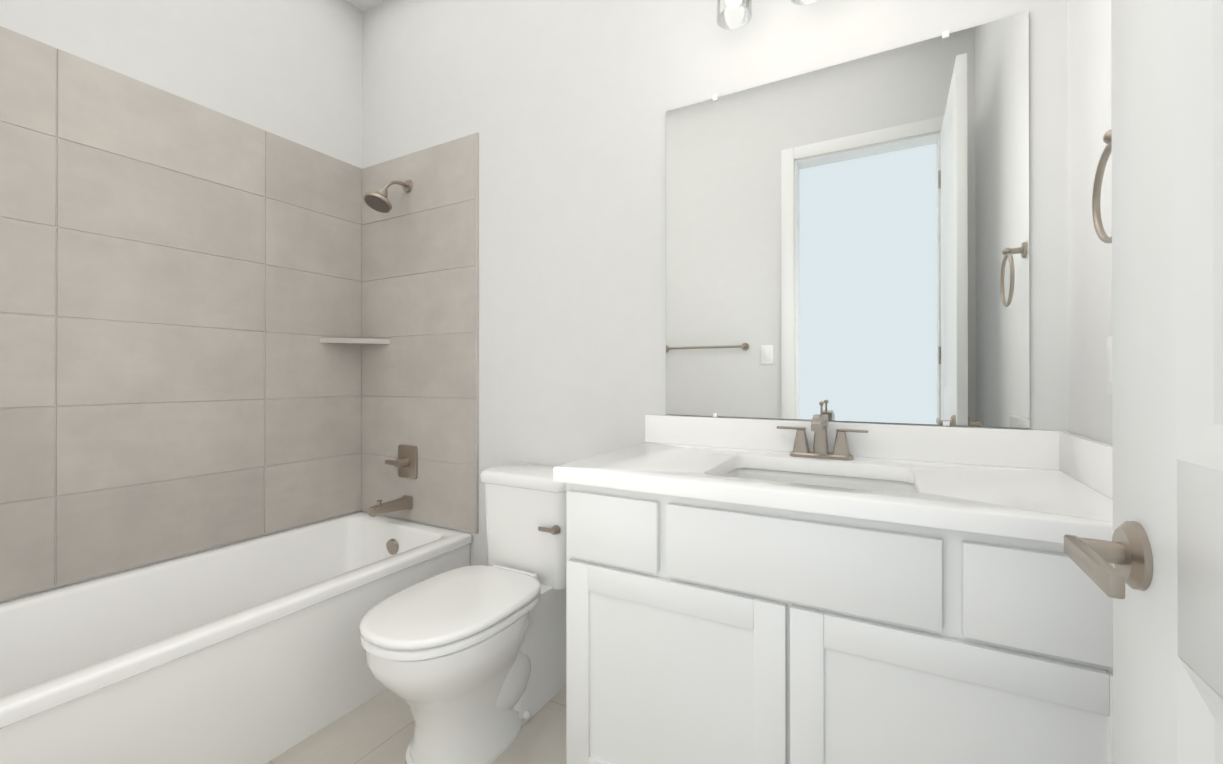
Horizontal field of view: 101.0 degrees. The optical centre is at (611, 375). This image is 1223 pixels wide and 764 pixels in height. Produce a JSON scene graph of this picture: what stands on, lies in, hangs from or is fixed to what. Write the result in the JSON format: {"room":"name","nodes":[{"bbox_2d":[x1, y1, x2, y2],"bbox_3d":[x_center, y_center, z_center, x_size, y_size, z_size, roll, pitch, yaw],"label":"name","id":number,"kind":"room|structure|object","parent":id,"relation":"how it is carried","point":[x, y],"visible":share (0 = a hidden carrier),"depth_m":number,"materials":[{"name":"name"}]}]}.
{"room":"bathroom","nodes":[
{"label":"bathroom","id":0,"kind":"room"},
{"bbox_2d":[0,0,362,602],"bbox_3d":[-1.820,-0.350,1.539,0.120,2.900,2.470,0,0,29],"label":"wall","id":1,"kind":"structure","parent":0,"point":[291,70],"depth_m":2.02,"materials":[{"name":"paint"}]},
{"bbox_2d":[0,26,361,600],"bbox_3d":[-1.591,-0.181,1.818,0.009,1.678,1.519,0,0,29],"label":"wall tile","id":2,"kind":"structure","parent":1,"relation":"attached to","point":[180,287],"depth_m":1.78,"materials":[{"name":"grey tile"}]},
{"bbox_2d":[347,0,382,10],"bbox_3d":[-0.610,-1.842,0.873,2.887,0.080,2.470,0,0,29],"label":"ceiling","id":3,"kind":"structure","parent":0,"point":[362,5],"depth_m":2.44,"materials":[{"name":"white paint"}]},
{"bbox_2d":[265,685,565,763],"bbox_3d":[-0.610,1.138,0.864,2.887,0.080,2.470,0,0,29],"label":"floor","id":4,"kind":"structure","parent":0,"point":[378,728],"depth_m":1.53,"materials":[{"name":"tile"}]},
{"bbox_2d":[0,512,471,763],"bbox_3d":[-1.271,0.880,1.637,0.733,0.440,1.514,0,0,29],"label":"bathtub","id":5,"kind":"object","parent":4,"relation":"on","point":[251,651],"visible":0.79,"depth_m":1.50,"materials":[{"name":"white ceramic"}]},
{"bbox_2d":[359,463,565,763],"bbox_3d":[-0.408,0.720,1.588,0.386,0.760,0.758,0,0,29],"label":"toilet","id":6,"kind":"object","parent":4,"relation":"on","point":[467,664],"visible":0.98,"depth_m":1.47,"materials":[{"name":"white ceramic"}]},
{"bbox_2d":[553,401,1112,763],"bbox_3d":[0.469,0.585,1.222,1.100,1.030,0.558,0,0,29],"label":"bathroom vanity","id":7,"kind":"object","parent":4,"relation":"on","point":[819,589],"visible":0.9,"depth_m":1.00,"materials":[{"name":"white paint"}]},
{"bbox_2d":[362,0,1068,565],"bbox_3d":[-0.040,-0.349,1.897,2.647,2.900,0.120,0,0,29],"label":"wall","id":8,"kind":"structure","parent":0,"point":[560,106],"depth_m":1.84,"materials":[{"name":"paint"}]},
{"bbox_2d":[320,338,389,344],"bbox_3d":[-1.183,-0.162,2.333,0.205,0.022,0.205,0,0,29],"label":"corner shelf","id":9,"kind":"object","parent":8,"relation":"attached to","point":[355,341],"visible":0.97,"depth_m":2.33,"materials":[{"name":"tile"}]},
{"bbox_2d":[361,132,478,533],"bbox_3d":[-0.893,-0.180,2.294,0.765,1.678,0.010,0,0,29],"label":"wall tile","id":10,"kind":"structure","parent":8,"relation":"attached to","point":[419,381],"depth_m":2.26,"materials":[{"name":"grey tile"}]},
{"bbox_2d":[364,180,412,212],"bbox_3d":[-0.981,-0.806,2.219,0.116,0.183,0.214,0,0,29],"label":"shower head","id":11,"kind":"object","parent":10,"relation":"attached to","point":[378,200],"visible":1,"depth_m":2.18},
{"bbox_2d":[369,495,411,516],"bbox_3d":[-0.974,0.572,2.227,0.060,0.070,0.186,0,0,29],"label":"tub spout","id":12,"kind":"object","parent":10,"relation":"attached to","point":[398,504],"visible":1,"depth_m":2.21,"materials":[{"name":"silver metal"}]},
{"bbox_2d":[385,445,417,478],"bbox_3d":[-0.955,0.392,2.287,0.147,0.150,0.062,0,0,29],"label":"tub valve","id":13,"kind":"object","parent":10,"relation":"attached to","point":[405,463],"visible":1,"depth_m":2.28,"materials":[{"name":"silver metal"}]},
{"bbox_2d":[717,0,818,29],"bbox_3d":[0.554,-1.175,1.400,0.520,0.270,0.174,0,0,29],"label":"vanity light","id":14,"kind":"object","parent":8,"relation":"attached to","point":[733,3],"visible":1,"depth_m":1.48,"materials":[{"name":"white glass"}]},
{"bbox_2d":[666,12,1029,427],"bbox_3d":[0.602,-0.384,1.465,0.957,1.029,0.010,0,0,29],"label":"mirror","id":15,"kind":"object","parent":8,"relation":"attached to","point":[847,241],"visible":1,"depth_m":1.41,"materials":[{"name":"silver mirror"}]},
{"bbox_2d":[1067,0,1111,444],"bbox_3d":[0.600,-0.354,0.198,0.120,2.900,2.470,0,0,29],"label":"wall","id":16,"kind":"structure","parent":0,"point":[1089,250],"depth_m":1.08,"materials":[{"name":"paint"}]},
{"bbox_2d":[1092,129,1111,242],"bbox_3d":[0.847,-0.322,0.828,0.060,0.202,0.171,0,0,29],"label":"towel ring","id":17,"kind":"object","parent":16,"relation":"attached to","point":[1103,236],"visible":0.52,"depth_m":0.89,"materials":[{"name":"silver metal"}]},
{"bbox_2d":[1107,336,1111,395],"bbox_3d":[0.939,-0.020,0.941,0.009,0.114,0.072,0,0,29],"label":"switch plate","id":18,"kind":"object","parent":16,"relation":"attached to","point":[1109,365],"visible":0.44,"depth_m":0.96,"materials":[{"name":"white plastic"}]},
{"bbox_3d":[-0.835,-0.353,0.462,2.647,2.900,0.120,0,0,29],"label":"wall","id":19,"kind":"structure","parent":0,"visible":0},
{"bbox_2d":[1064,0,1222,763],"bbox_3d":[0.418,-0.079,0.259,0.147,2.335,0.720,0,0,29],"label":"door","id":20,"kind":"structure","parent":19,"relation":"in","point":[1160,581],"depth_m":0.47,"materials":[{"name":"white paint"}]}
]}

